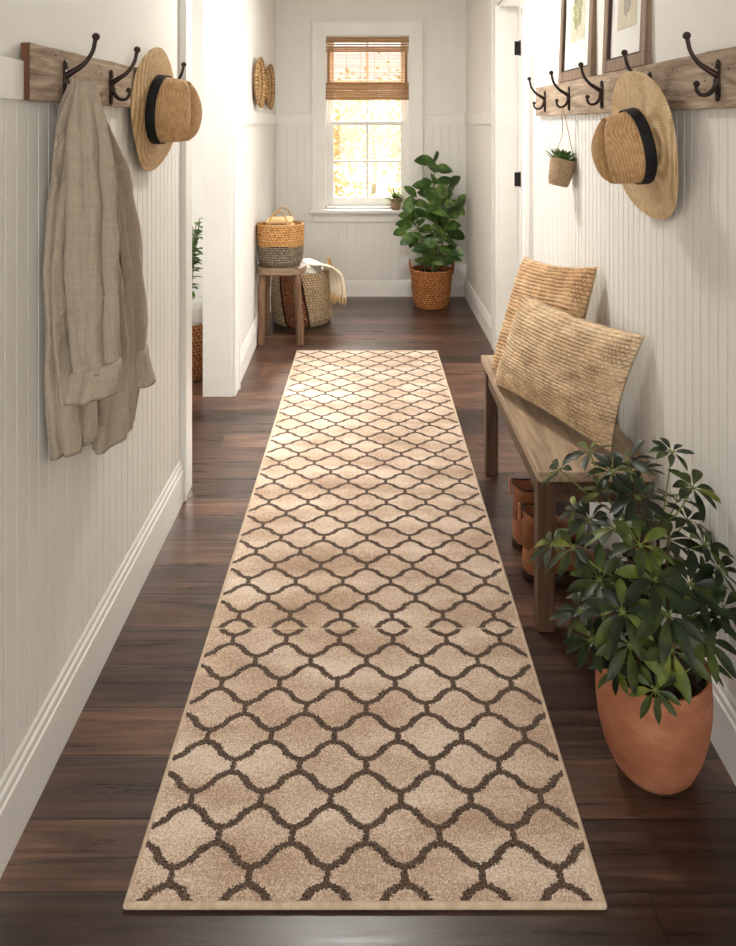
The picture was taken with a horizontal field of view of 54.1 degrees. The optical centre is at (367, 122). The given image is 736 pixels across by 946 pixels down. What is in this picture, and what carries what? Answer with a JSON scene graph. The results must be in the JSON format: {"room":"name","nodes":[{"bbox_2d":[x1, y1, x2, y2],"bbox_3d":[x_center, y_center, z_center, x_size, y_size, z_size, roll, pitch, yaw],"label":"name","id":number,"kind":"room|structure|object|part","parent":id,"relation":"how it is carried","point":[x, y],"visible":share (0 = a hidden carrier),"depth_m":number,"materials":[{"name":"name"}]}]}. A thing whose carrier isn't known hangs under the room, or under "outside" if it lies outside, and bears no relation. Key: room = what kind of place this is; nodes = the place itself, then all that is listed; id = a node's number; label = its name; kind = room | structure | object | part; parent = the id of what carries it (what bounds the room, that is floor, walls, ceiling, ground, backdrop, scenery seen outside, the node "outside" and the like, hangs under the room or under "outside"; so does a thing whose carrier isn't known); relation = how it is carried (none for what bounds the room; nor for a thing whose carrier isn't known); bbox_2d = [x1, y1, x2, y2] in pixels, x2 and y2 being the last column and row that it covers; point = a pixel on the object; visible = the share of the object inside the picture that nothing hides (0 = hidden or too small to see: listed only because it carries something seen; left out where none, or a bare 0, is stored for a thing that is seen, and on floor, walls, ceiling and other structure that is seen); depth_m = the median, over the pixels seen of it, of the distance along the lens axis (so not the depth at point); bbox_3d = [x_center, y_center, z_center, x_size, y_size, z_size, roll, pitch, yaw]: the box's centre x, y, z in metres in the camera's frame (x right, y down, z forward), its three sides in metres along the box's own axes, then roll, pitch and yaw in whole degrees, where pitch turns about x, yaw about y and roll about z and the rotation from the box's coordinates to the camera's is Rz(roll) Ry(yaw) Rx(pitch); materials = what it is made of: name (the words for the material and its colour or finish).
{"room":"home hallway","nodes":[
{"label":"home hallway","id":0,"kind":"room"},
{"bbox_2d":[0,0,180,779],"bbox_3d":[-0.820,0.125,0.980,0.156,2.750,5.960,0,0,0],"label":"wall","id":1,"kind":"structure","parent":0,"point":[68,525],"depth_m":1.71,"materials":[{"name":"paint"}]},
{"bbox_2d":[0,56,23,99],"bbox_3d":[-0.741,-0.092,0.430,0.014,0.085,4.860,0,0,0],"label":"trim","id":2,"kind":"structure","parent":1,"relation":"attached to","point":[11,69],"depth_m":1.48,"materials":[{"name":"paint"}]},
{"bbox_2d":[0,458,183,877],"bbox_3d":[-0.739,1.410,0.430,0.018,0.180,4.860,0,0,0],"label":"baseboard","id":3,"kind":"structure","parent":1,"relation":"attached to","point":[24,780],"depth_m":1.81,"materials":[{"name":"paint"}]},
{"bbox_2d":[21,33,186,106],"bbox_3d":[-0.689,-0.131,2.098,0.104,0.168,1.125,0,0,0],"label":"coat rack","id":4,"kind":"object","parent":1,"relation":"attached to","point":[48,71],"visible":0.63,"depth_m":1.71,"materials":[{"name":"brown wood"}]},
{"bbox_2d":[42,77,155,460],"bbox_3d":[-0.662,0.370,1.856,0.167,0.959,0.498,0,0,-3],"label":"shirt","id":5,"kind":"object","parent":4,"relation":"hanging from","point":[97,363],"visible":1,"depth_m":1.64,"materials":[{"name":"beige fabric"}]},
{"bbox_3d":[-0.696,0.340,1.722,0.080,0.863,0.236,0,0,0],"label":"panel","id":6,"kind":"part","parent":5,"relation":"part of","materials":[{"name":"fabric"}]},
{"bbox_3d":[-0.685,0.378,1.904,0.103,0.944,0.398,0,0,0],"label":"panel","id":7,"kind":"part","parent":5,"relation":"part of","materials":[{"name":"fabric"}]},
{"bbox_2d":[131,47,201,170],"bbox_3d":[-0.644,-0.045,2.369,0.155,0.409,0.380,0,0,6],"label":"straw hat","id":8,"kind":"object","parent":4,"relation":"hanging from","point":[166,109],"visible":1,"depth_m":2.30,"materials":[{"name":"beige wicker"}]},
{"bbox_3d":[-0.633,-0.042,2.368,0.134,0.224,0.188,3,0,6],"label":"crown","id":9,"kind":"part","parent":8,"relation":"part of","materials":[{"name":"wicker"}]},
{"bbox_2d":[179,0,191,501],"bbox_3d":[-0.809,0.290,2.915,0.178,2.420,0.130,0,0,0],"label":"trim","id":10,"kind":"structure","parent":1,"relation":"attached to","point":[185,6],"depth_m":2.90,"materials":[{"name":"paint"}]},
{"bbox_2d":[192,0,202,296],"bbox_3d":[-1.900,0.125,3.600,2.000,2.750,3.400,0,0,0],"label":"wall","id":11,"kind":"structure","parent":0,"point":[197,5],"depth_m":5.00,"materials":[{"name":"paint"}]},
{"bbox_2d":[241,0,275,346],"bbox_3d":[-0.849,0.125,5.150,0.150,2.750,2.384,0,0,-1],"label":"wall","id":12,"kind":"structure","parent":0,"point":[258,17],"depth_m":4.83,"materials":[{"name":"paint"}]},
{"bbox_2d":[203,0,240,396],"bbox_3d":[-0.812,0.290,4.005,0.185,2.420,0.130,0,0,0],"label":"trim","id":13,"kind":"structure","parent":12,"relation":"attached to","point":[221,18],"depth_m":3.94,"materials":[{"name":"paint"}]},
{"bbox_2d":[241,288,270,380],"bbox_3d":[-0.766,1.420,5.155,0.018,0.160,2.171,0,0,-1],"label":"baseboard","id":14,"kind":"structure","parent":12,"relation":"attached to","point":[249,345],"depth_m":4.52,"materials":[{"name":"paint"}]},
{"bbox_2d":[241,110,276,123],"bbox_3d":[-0.768,-0.035,5.155,0.014,0.080,2.171,0,0,-1],"label":"trim","id":15,"kind":"structure","parent":12,"relation":"attached to","point":[247,117],"depth_m":4.93,"materials":[{"name":"paint"}]},
{"bbox_2d":[253,57,265,107],"bbox_3d":[-0.744,-0.275,4.899,0.047,0.352,0.352,0,0,1],"label":"tray","id":16,"kind":"object","parent":12,"relation":"attached to","point":[259,76],"visible":1,"depth_m":4.96,"materials":[{"name":"beige wicker"}]},
{"bbox_2d":[265,64,274,109],"bbox_3d":[-0.758,-0.275,5.499,0.047,0.352,0.352,0,0,1],"label":"tray","id":17,"kind":"object","parent":12,"relation":"attached to","point":[270,77],"visible":0.92,"depth_m":5.57,"materials":[{"name":"beige wicker"}]},
{"bbox_2d":[0,297,735,945],"bbox_3d":[0.000,1.560,2.045,6.400,0.120,8.890,0,0,0],"label":"floor","id":18,"kind":"structure","parent":0,"point":[665,865],"depth_m":1.64,"materials":[{"name":"brown wood"}]},
{"bbox_2d":[192,217,202,381],"bbox_3d":[-1.083,1.002,4.277,0.336,0.989,0.334,0,0,0],"label":"leafy plant","id":19,"kind":"object","parent":18,"relation":"on","point":[197,301],"visible":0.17,"depth_m":4.18,"materials":[{"name":"green plant"}]},
{"bbox_3d":[-1.085,1.180,4.280,0.290,0.240,0.290,0,0,0],"label":"pot","id":20,"kind":"part","parent":19,"relation":"part of","materials":[{"name":"white ceramic"}]},
{"bbox_2d":[192,324,202,381],"bbox_3d":[-1.085,1.333,4.280,0.329,0.329,0.329,0,0,0],"label":"woven basket","id":21,"kind":"object","parent":18,"relation":"on","point":[197,329],"depth_m":4.16,"materials":[{"name":"brown wicker"}]},
{"bbox_2d":[257,261,306,345],"bbox_3d":[-0.597,1.238,4.999,0.337,0.525,0.323,0,0,0],"label":"wooden stool","id":22,"kind":"object","parent":18,"relation":"on","point":[265,273],"visible":0.97,"depth_m":4.86,"materials":[{"name":"brown wood"}]},
{"bbox_3d":[-0.721,1.258,4.881,0.063,0.484,0.080,0,0,0],"label":"leg","id":23,"kind":"part","parent":22,"relation":"part of","materials":[{"name":"brown wood"}]},
{"bbox_3d":[-0.719,1.258,5.115,0.056,0.485,0.089,0,0,-33],"label":"leg","id":24,"kind":"part","parent":22,"relation":"part of","materials":[{"name":"brown wood"}]},
{"bbox_2d":[256,207,304,267],"bbox_3d":[-0.605,0.785,4.985,0.332,0.381,0.332,0,0,0],"label":"basket","id":25,"kind":"object","parent":22,"relation":"on","point":[277,246],"visible":0.97,"depth_m":4.85,"materials":[{"name":"wicker"}]},
{"bbox_3d":[-0.605,0.667,4.855,0.161,0.145,0.042,0,0,0],"label":"handle","id":26,"kind":"part","parent":25,"relation":"part of","materials":[{"name":"wicker"}]},
{"bbox_2d":[266,216,294,225],"bbox_3d":[-0.608,0.736,4.987,0.205,0.166,0.175,0,0,0],"label":"folded cloth","id":27,"kind":"object","parent":25,"relation":"in","point":[276,220],"visible":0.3,"depth_m":4.92,"materials":[{"name":"beige fabric"}]},
{"bbox_3d":[-0.605,0.667,5.115,0.161,0.145,0.042,0,0,0],"label":"handle","id":28,"kind":"part","parent":25,"relation":"part of","materials":[{"name":"wicker"}]},
{"bbox_3d":[-0.597,1.004,4.999,0.337,0.057,0.323,0,0,0],"label":"seat","id":29,"kind":"part","parent":22,"relation":"part of","materials":[{"name":"brown wood"}]},
{"bbox_3d":[-0.506,1.258,5.119,0.056,0.484,0.093,0,0,41],"label":"leg","id":30,"kind":"part","parent":22,"relation":"part of","materials":[{"name":"brown wood"}]},
{"bbox_3d":[-0.468,1.258,4.880,0.056,0.484,0.087,0,0,-41],"label":"leg","id":31,"kind":"part","parent":22,"relation":"part of","materials":[{"name":"brown wood"}]},
{"bbox_2d":[271,257,332,327],"bbox_3d":[-0.500,1.252,5.460,0.473,0.489,0.473,0,0,0],"label":"storage basket","id":32,"kind":"object","parent":18,"relation":"on","point":[317,306],"visible":0.72,"depth_m":5.27,"materials":[{"name":"wicker"}]},
{"bbox_2d":[302,258,346,305],"bbox_3d":[-0.407,1.186,5.356,0.278,0.315,0.512,0,0,-42],"label":"fringed throw","id":33,"kind":"object","parent":32,"relation":"in","point":[337,283],"visible":0.78,"depth_m":5.33,"materials":[{"name":"white fabric"}]},
{"bbox_2d":[123,350,606,909],"bbox_3d":[-0.006,1.494,3.042,0.924,0.012,3.347,0,0,0],"label":"runner rug","id":34,"kind":"object","parent":18,"relation":"on","point":[365,724],"visible":1,"depth_m":1.86,"materials":[{"name":"beige carpet"}]},
{"bbox_2d":[393,151,465,309],"bbox_3d":[0.508,0.863,5.879,0.619,1.269,0.448,0,0,0],"label":"rubber plant","id":35,"kind":"object","parent":18,"relation":"on","point":[431,281],"visible":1,"depth_m":5.82,"materials":[{"name":"green plant"}]},
{"bbox_2d":[508,477,589,549],"bbox_3d":[0.643,1.380,2.555,0.286,0.240,0.102,0,0,0],"label":"boot","id":36,"kind":"object","parent":18,"relation":"on","point":[523,489],"visible":0.4,"depth_m":2.53,"materials":[{"name":"brown leather"}]},
{"bbox_2d":[518,502,603,583],"bbox_3d":[0.641,1.380,2.385,0.286,0.240,0.102,0,0,0],"label":"boot","id":37,"kind":"object","parent":18,"relation":"on","point":[527,569],"visible":0.34,"depth_m":2.36,"materials":[{"name":"brown leather"}]},
{"bbox_2d":[481,355,655,631],"bbox_3d":[0.663,1.255,2.612,0.343,0.490,1.055,0,0,0],"label":"wooden bench","id":38,"kind":"object","parent":18,"relation":"on","point":[539,437],"visible":0.54,"depth_m":2.21,"materials":[{"name":"brown wood"}]},
{"bbox_3d":[0.526,1.271,3.076,0.052,0.458,0.052,0,0,0],"label":"leg","id":39,"kind":"part","parent":38,"relation":"part of","materials":[{"name":"brown wood"}]},
{"bbox_3d":[0.519,1.079,2.611,0.022,0.073,0.878,0,0,0],"label":"apron rail","id":40,"kind":"part","parent":38,"relation":"part of","materials":[{"name":"brown wood"}]},
{"bbox_3d":[0.526,1.271,2.146,0.052,0.458,0.052,0,0,0],"label":"leg","id":41,"kind":"part","parent":38,"relation":"part of","materials":[{"name":"brown wood"}]},
{"bbox_2d":[492,256,597,369],"bbox_3d":[0.659,0.759,2.740,0.205,0.488,0.489,0,0,-21],"label":"cushion","id":42,"kind":"object","parent":38,"relation":"on","point":[568,290],"visible":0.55,"depth_m":2.70,"materials":[{"name":"beige fabric"}]},
{"bbox_2d":[495,294,644,451],"bbox_3d":[0.636,0.819,2.453,0.164,0.368,0.703,0,0,-21],"label":"cushion","id":43,"kind":"object","parent":38,"relation":"on","point":[575,369],"visible":1,"depth_m":2.31,"materials":[{"name":"beige fabric"}]},
{"bbox_3d":[0.666,1.082,2.140,0.228,0.080,0.024,0,0,0],"label":"apron rail","id":44,"kind":"part","parent":38,"relation":"part of","materials":[{"name":"brown wood"}]},
{"bbox_3d":[0.806,1.271,2.146,0.052,0.458,0.052,0,0,0],"label":"leg","id":45,"kind":"part","parent":38,"relation":"part of","materials":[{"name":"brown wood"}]},
{"bbox_2d":[528,437,735,794],"bbox_3d":[0.612,1.154,1.678,0.453,0.693,0.512,0,0,0],"label":"plant","id":46,"kind":"object","parent":18,"relation":"on","point":[653,681],"visible":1,"depth_m":1.59,"materials":[{"name":"green plant"}]},
{"bbox_3d":[0.662,1.373,1.675,0.255,0.254,0.255,0,0,0],"label":"terracotta pot","id":47,"kind":"part","parent":46,"relation":"part of","materials":[{"name":"orange ceramic"}]},
{"bbox_2d":[276,0,465,279],"bbox_3d":[0.015,0.125,6.312,1.930,2.750,0.156,0,0,0],"label":"wall","id":48,"kind":"structure","parent":0,"point":[358,250],"depth_m":6.24,"materials":[{"name":"paint"}]},
{"bbox_2d":[277,114,311,123],"bbox_3d":[-0.631,-0.035,6.233,0.338,0.080,0.014,0,0,0],"label":"trim","id":49,"kind":"structure","parent":48,"relation":"attached to","point":[281,118],"depth_m":6.23,"materials":[{"name":"paint"}]},
{"bbox_2d":[309,20,424,221],"bbox_3d":[-0.006,-0.015,6.277,0.992,1.739,0.225,0,0,0],"label":"window","id":50,"kind":"structure","parent":48,"relation":"in","point":[323,122],"depth_m":6.21,"materials":[{"name":"paint"}]},
{"bbox_3d":[-0.006,0.760,6.213,0.992,0.030,0.095,0,0,0],"label":"sill","id":51,"kind":"part","parent":50,"relation":"part of","materials":[{"name":"paint"}]},
{"bbox_3d":[-0.006,0.353,6.303,0.696,0.737,0.035,0,0,0],"label":"sash","id":52,"kind":"part","parent":50,"relation":"part of","materials":[{"name":"paint"}]},
{"bbox_2d":[326,36,408,99],"bbox_3d":[-0.006,-0.482,6.245,0.724,0.564,0.021,0,0,0],"label":"window shade","id":53,"kind":"object","parent":50,"relation":"attached to","point":[330,95],"visible":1,"depth_m":6.24,"materials":[{"name":"brown wood"}]},
{"bbox_3d":[-0.006,-0.485,6.251,0.724,0.290,0.004,0,0,0],"label":"shade panel","id":54,"kind":"part","parent":53,"relation":"part of","materials":[{"name":"brown wood"}]},
{"bbox_3d":[-0.006,-0.009,6.315,0.732,1.507,0.150,0,0,0],"label":"frame","id":55,"kind":"part","parent":50,"relation":"part of","materials":[{"name":"paint"}]},
{"bbox_3d":[-0.006,-0.362,6.343,0.696,0.764,0.035,0,0,0],"label":"sash","id":56,"kind":"part","parent":50,"relation":"part of","materials":[{"name":"paint"}]},
{"bbox_2d":[384,189,404,209],"bbox_3d":[0.231,0.654,6.197,0.204,0.182,0.217,0,0,18],"label":"herb pot","id":57,"kind":"object","parent":50,"relation":"on","point":[395,199],"visible":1,"depth_m":6.16,"materials":[{"name":"beige ceramic"}]},
{"bbox_3d":[0.238,0.694,6.198,0.106,0.102,0.106,0,0,0],"label":"pot","id":58,"kind":"part","parent":57,"relation":"part of","materials":[{"name":"beige ceramic"}]},
{"bbox_2d":[333,279,464,296],"bbox_3d":[0.025,1.427,6.231,1.650,0.145,0.018,0,0,0],"label":"baseboard","id":59,"kind":"structure","parent":48,"relation":"attached to","point":[354,288],"depth_m":6.22,"materials":[{"name":"paint"}]},
{"bbox_2d":[423,114,464,123],"bbox_3d":[0.650,-0.035,6.233,0.400,0.080,0.014,0,0,0],"label":"trim","id":60,"kind":"structure","parent":48,"relation":"attached to","point":[427,118],"depth_m":6.23,"materials":[{"name":"paint"}]},
{"bbox_2d":[409,258,453,309],"bbox_3d":[0.520,1.302,5.900,0.370,0.389,0.343,0,0,0],"label":"woven basket","id":61,"kind":"object","parent":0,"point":[431,281],"depth_m":5.78,"materials":[{"name":"brown wicker"}]},
{"bbox_2d":[519,3,524,266],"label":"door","id":62,"kind":"structure","parent":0,"point":[523,5],"depth_m":5.50,"materials":[{"name":"paint"}]},
{"bbox_2d":[466,0,735,699],"bbox_3d":[0.912,0.125,2.170,0.136,2.750,8.340,0,0,0],"label":"wall","id":63,"kind":"structure","parent":0,"point":[670,281],"depth_m":2.07,"materials":[{"name":"paint"}]},
{"bbox_2d":[464,278,490,343],"bbox_3d":[0.841,1.420,5.520,0.018,0.160,1.440,0,0,0],"label":"baseboard","id":64,"kind":"structure","parent":63,"relation":"attached to","point":[480,312],"depth_m":5.44,"materials":[{"name":"paint"}]},
{"bbox_2d":[465,112,490,123],"bbox_3d":[0.843,-0.035,5.520,0.014,0.080,1.440,0,0,0],"label":"trim","id":65,"kind":"structure","parent":63,"relation":"attached to","point":[476,118],"depth_m":5.45,"materials":[{"name":"paint"}]},
{"bbox_2d":[491,0,518,351],"bbox_3d":[0.901,0.310,4.735,0.158,2.380,0.130,0,0,0],"label":"door","id":66,"kind":"structure","parent":63,"relation":"attached to","point":[504,20],"depth_m":4.67,"materials":[{"name":"paint"}]},
{"bbox_2d":[495,0,524,6],"bbox_3d":[0.904,-0.815,4.245,0.152,0.130,0.878,0,0,0],"label":"trim","id":67,"kind":"structure","parent":63,"relation":"attached to","point":[502,3],"depth_m":4.55,"materials":[{"name":"paint"}]},
{"bbox_2d":[514,7,524,262],"bbox_3d":[1.365,0.375,4.637,0.830,2.230,0.066,0,0,0],"label":"door","id":68,"kind":"structure","parent":63,"relation":"in","point":[519,46],"depth_m":4.61,"materials":[{"name":"paint"}]},
{"bbox_2d":[525,0,533,259],"bbox_3d":[0.901,0.310,3.750,0.158,2.380,0.140,0,0,0],"label":"trim","id":69,"kind":"structure","parent":63,"relation":"attached to","point":[529,4],"depth_m":3.68,"materials":[{"name":"paint"}]},
{"bbox_2d":[558,0,595,82],"bbox_3d":[0.849,-0.478,2.905,0.045,0.608,0.450,0,0,0],"label":"picture frame","id":70,"kind":"object","parent":63,"relation":"attached to","point":[577,28],"visible":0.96,"depth_m":2.90,"materials":[{"name":"brown wood"}]},
{"bbox_2d":[570,0,585,42],"bbox_3d":[0.851,-0.490,2.905,0.014,0.316,0.198,0,0,0],"label":"print","id":71,"kind":"object","parent":70,"relation":"attached to","point":[578,13],"depth_m":2.90,"materials":[{"name":"beige paper"}]},
{"bbox_2d":[602,0,651,73],"bbox_3d":[0.847,-0.436,2.351,0.042,0.524,0.388,0,0,0],"label":"picture frame","id":72,"kind":"object","parent":63,"relation":"attached to","point":[627,23],"visible":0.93,"depth_m":2.34,"materials":[{"name":"brown wood"}]},
{"bbox_2d":[617,0,636,30],"bbox_3d":[0.849,-0.449,2.351,0.012,0.278,0.171,0,0,0],"label":"print","id":73,"kind":"object","parent":72,"relation":"attached to","point":[626,9],"depth_m":2.35,"materials":[{"name":"beige paper"}]},
{"bbox_2d":[527,32,735,115],"bbox_3d":[0.791,-0.124,2.475,0.104,0.181,2.110,0,0,0],"label":"coat rack","id":74,"kind":"object","parent":63,"relation":"attached to","point":[707,80],"visible":0.87,"depth_m":1.95,"materials":[{"name":"brown wood"}]},
{"bbox_2d":[545,107,576,187],"bbox_3d":[0.797,0.097,2.954,0.143,0.336,0.151,0,0,-35],"label":"hanging planter","id":75,"kind":"object","parent":74,"relation":"hanging from","point":[561,167],"visible":0.98,"depth_m":2.91,"materials":[{"name":"wicker"}]},
{"bbox_3d":[0.788,0.203,2.944,0.108,0.107,0.108,14,-4,0],"label":"planter pot","id":76,"kind":"part","parent":75,"relation":"part of","materials":[{"name":"beige wicker"}]},
{"bbox_2d":[591,71,677,218],"bbox_3d":[0.746,0.063,2.063,0.168,0.424,0.430,0,0,-3],"label":"straw hat","id":77,"kind":"object","parent":74,"relation":"hanging from","point":[634,147],"visible":1,"depth_m":1.99,"materials":[{"name":"beige wicker"}]},
{"bbox_3d":[0.725,0.074,2.061,0.124,0.216,0.184,-9,0,-3],"label":"crown","id":78,"kind":"part","parent":77,"relation":"part of","materials":[{"name":"wicker"}]},
{"bbox_2d":[578,502,735,785],"bbox_3d":[0.841,1.410,0.840,0.018,0.180,5.680,0,0,0],"label":"baseboard","id":79,"kind":"structure","parent":63,"relation":"attached to","point":[723,733],"depth_m":1.70,"materials":[{"name":"paint"}]},
{"label":"outside","id":80,"kind":"structure","parent":0,"visible":0},
{"bbox_2d":[334,176,400,196],"bbox_3d":[0.000,1.950,16.420,28.000,0.100,19.160,0,0,0],"label":"ground","id":81,"kind":"structure","parent":80,"point":[381,190],"depth_m":21.21,"materials":[{"name":"white"}]},
{"bbox_2d":[334,68,387,196],"bbox_3d":[-1.168,0.399,11.475,3.052,3.013,2.591,0,0,0],"label":"tree","id":82,"kind":"object","parent":81,"relation":"on","point":[343,137],"visible":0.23,"depth_m":11.49,"materials":[{"name":"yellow plant"}]},
{"bbox_2d":[334,70,400,192],"bbox_3d":[0.168,0.184,19.578,3.438,3.442,2.770,0,0,0],"label":"tree","id":83,"kind":"object","parent":81,"relation":"on","point":[371,117],"visible":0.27,"depth_m":19.48,"materials":[{"name":"green plant"}]},
{"bbox_2d":[362,52,400,191],"bbox_3d":[1.216,0.121,14.966,2.764,3.567,2.337,0,0,0],"label":"tree","id":84,"kind":"object","parent":81,"relation":"on","point":[389,114],"visible":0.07,"depth_m":14.69,"materials":[{"name":"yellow plant"}]}
]}

